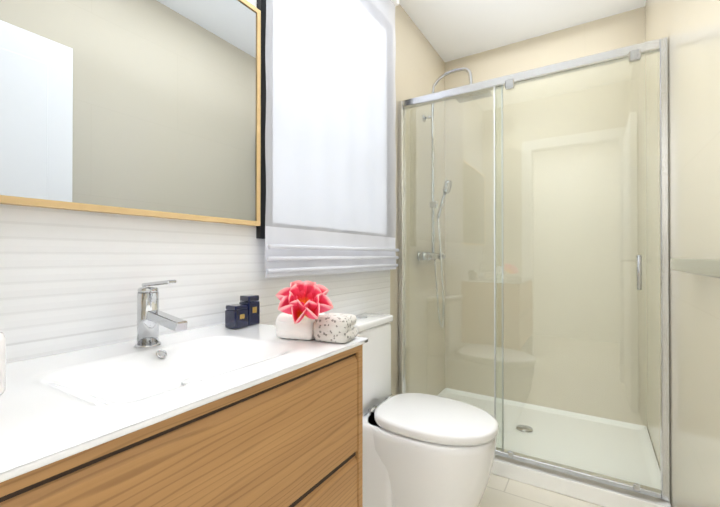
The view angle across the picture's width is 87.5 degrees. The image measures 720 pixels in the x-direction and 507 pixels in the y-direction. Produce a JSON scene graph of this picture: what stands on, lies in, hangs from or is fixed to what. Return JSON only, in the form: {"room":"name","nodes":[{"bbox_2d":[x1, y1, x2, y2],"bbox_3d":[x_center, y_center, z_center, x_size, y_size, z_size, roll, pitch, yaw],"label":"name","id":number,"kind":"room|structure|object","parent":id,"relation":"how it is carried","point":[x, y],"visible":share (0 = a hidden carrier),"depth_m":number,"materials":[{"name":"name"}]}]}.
{"room":"bathroom","nodes":[
{"label":"bathroom","id":0,"kind":"room"},
{"bbox_2d":[0,0,444,395],"bbox_3d":[-0.134,-0.187,1.667,0.100,2.500,2.750,0,0,32],"label":"wall","id":1,"kind":"structure","parent":0,"point":[72,280],"depth_m":1.03,"materials":[{"name":"white tile"}]},
{"bbox_2d":[0,0,260,225],"bbox_3d":[-0.542,-0.442,0.892,0.025,0.700,0.790,0,0,32],"label":"framed mirror","id":2,"kind":"object","parent":1,"relation":"attached to","point":[148,108],"visible":1,"depth_m":0.89,"materials":[{"name":"brown mirror"}]},
{"bbox_2d":[0,280,367,506],"bbox_3d":[-0.371,0.392,0.739,0.470,0.672,0.726,0,0,32],"label":"bathroom vanity","id":3,"kind":"object","parent":1,"relation":"attached to","point":[257,415],"visible":0.9,"depth_m":0.64,"materials":[{"name":"brown wood"}]},
{"bbox_2d":[0,332,5,394],"bbox_3d":[-0.556,0.111,0.532,0.080,0.190,0.080,0,0,32],"label":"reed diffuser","id":4,"kind":"object","parent":3,"relation":"on","point":[2,363],"visible":1,"depth_m":0.55,"materials":[{"name":"white"}]},
{"bbox_2d":[225,304,247,328],"bbox_3d":[-0.347,0.177,1.059,0.047,0.064,0.046,0,0,32],"label":"bottle","id":5,"kind":"object","parent":3,"relation":"on","point":[236,316],"visible":1,"depth_m":1.04,"materials":[{"name":"blue"}]},
{"bbox_2d":[239,295,259,325],"bbox_3d":[-0.325,0.166,1.107,0.044,0.086,0.043,0,0,32],"label":"bottle","id":6,"kind":"object","parent":3,"relation":"on","point":[252,302],"visible":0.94,"depth_m":1.09,"materials":[{"name":"blue"}]},
{"bbox_2d":[275,312,324,339],"bbox_3d":[-0.146,0.178,0.947,0.100,0.060,0.101,0,0,20],"label":"towel","id":7,"kind":"object","parent":3,"relation":"on","point":[287,327],"visible":0.52,"depth_m":0.90,"materials":[{"name":"white fabric"}]},
{"bbox_2d":[275,280,333,323],"bbox_3d":[-0.128,0.113,0.866,0.139,0.073,0.139,11,37,5],"label":"flower","id":8,"kind":"object","parent":7,"relation":"on","point":[299,300],"visible":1,"depth_m":0.85,"materials":[{"name":"pink plant"}]},
{"bbox_2d":[313,313,357,342],"bbox_3d":[-0.057,0.178,0.907,0.088,0.060,0.086,0,0,20],"label":"patterned towel","id":9,"kind":"object","parent":3,"relation":"on","point":[335,327],"visible":1,"depth_m":0.87,"materials":[{"name":"white fabric"}]},
{"bbox_2d":[256,0,265,238],"bbox_3d":[-0.078,-0.642,1.635,0.030,1.190,0.950,0,0,32],"label":"window","id":10,"kind":"structure","parent":1,"relation":"in","point":[260,229],"depth_m":1.24,"materials":[{"name":"black"}]},
{"bbox_2d":[265,0,398,277],"bbox_3d":[-0.065,-0.648,1.624,0.064,1.459,0.959,0,0,32],"label":"blind","id":11,"kind":"object","parent":1,"relation":"attached to","point":[330,150],"visible":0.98,"depth_m":1.52,"materials":[{"name":"white fabric"}]},
{"bbox_2d":[417,67,492,327],"bbox_3d":[0.590,-0.338,2.342,0.413,1.628,0.344,0,0,32],"label":"shower","id":12,"kind":"object","parent":1,"relation":"attached to","point":[447,183],"visible":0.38,"depth_m":2.39,"materials":[{"name":"silver metal"}]},
{"bbox_2d":[399,0,645,61],"bbox_3d":[0.022,-1.493,0.695,1.400,0.100,4.450,0,0,32],"label":"ceiling","id":13,"kind":"structure","parent":0,"point":[450,30],"depth_m":2.29,"materials":[{"name":"white paint"}]},
{"bbox_2d":[479,473,602,506],"bbox_3d":[0.022,1.107,0.679,1.400,0.100,4.450,0,0,32],"label":"floor","id":14,"kind":"structure","parent":0,"point":[500,491],"depth_m":1.64,"materials":[{"name":"tile"}]},
{"bbox_2d":[354,313,498,506],"bbox_3d":[0.220,0.669,1.518,0.646,0.786,0.360,0,0,32],"label":"toilet","id":15,"kind":"object","parent":14,"relation":"on","point":[423,450],"visible":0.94,"depth_m":1.38,"materials":[{"name":"white ceramic"}]},
{"bbox_2d":[398,37,670,506],"bbox_3d":[0.923,0.101,2.133,1.196,1.930,0.836,0,0,32],"label":"shower enclosure","id":16,"kind":"object","parent":14,"relation":"on","point":[603,461],"visible":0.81,"depth_m":1.77,"materials":[{"name":"clear glass"}]},
{"bbox_2d":[445,7,646,426],"bbox_3d":[1.171,-0.181,2.534,1.400,2.500,0.100,0,0,32],"label":"wall","id":17,"kind":"structure","parent":0,"point":[620,30],"depth_m":2.42,"materials":[{"name":"beige painted plaster"}]},
{"bbox_2d":[645,0,719,506],"bbox_3d":[0.970,-0.191,0.980,0.100,2.500,2.750,0,0,32],"label":"wall","id":18,"kind":"structure","parent":0,"point":[690,29],"depth_m":1.19,"materials":[{"name":"beige paint"}]},
{"bbox_2d":[670,258,719,277],"bbox_3d":[0.827,0.030,0.897,0.055,0.036,0.600,0,0,32],"label":"towel rail","id":19,"kind":"object","parent":18,"relation":"attached to","point":[708,267],"visible":1,"depth_m":0.85,"materials":[{"name":"silver metal"}]}
]}

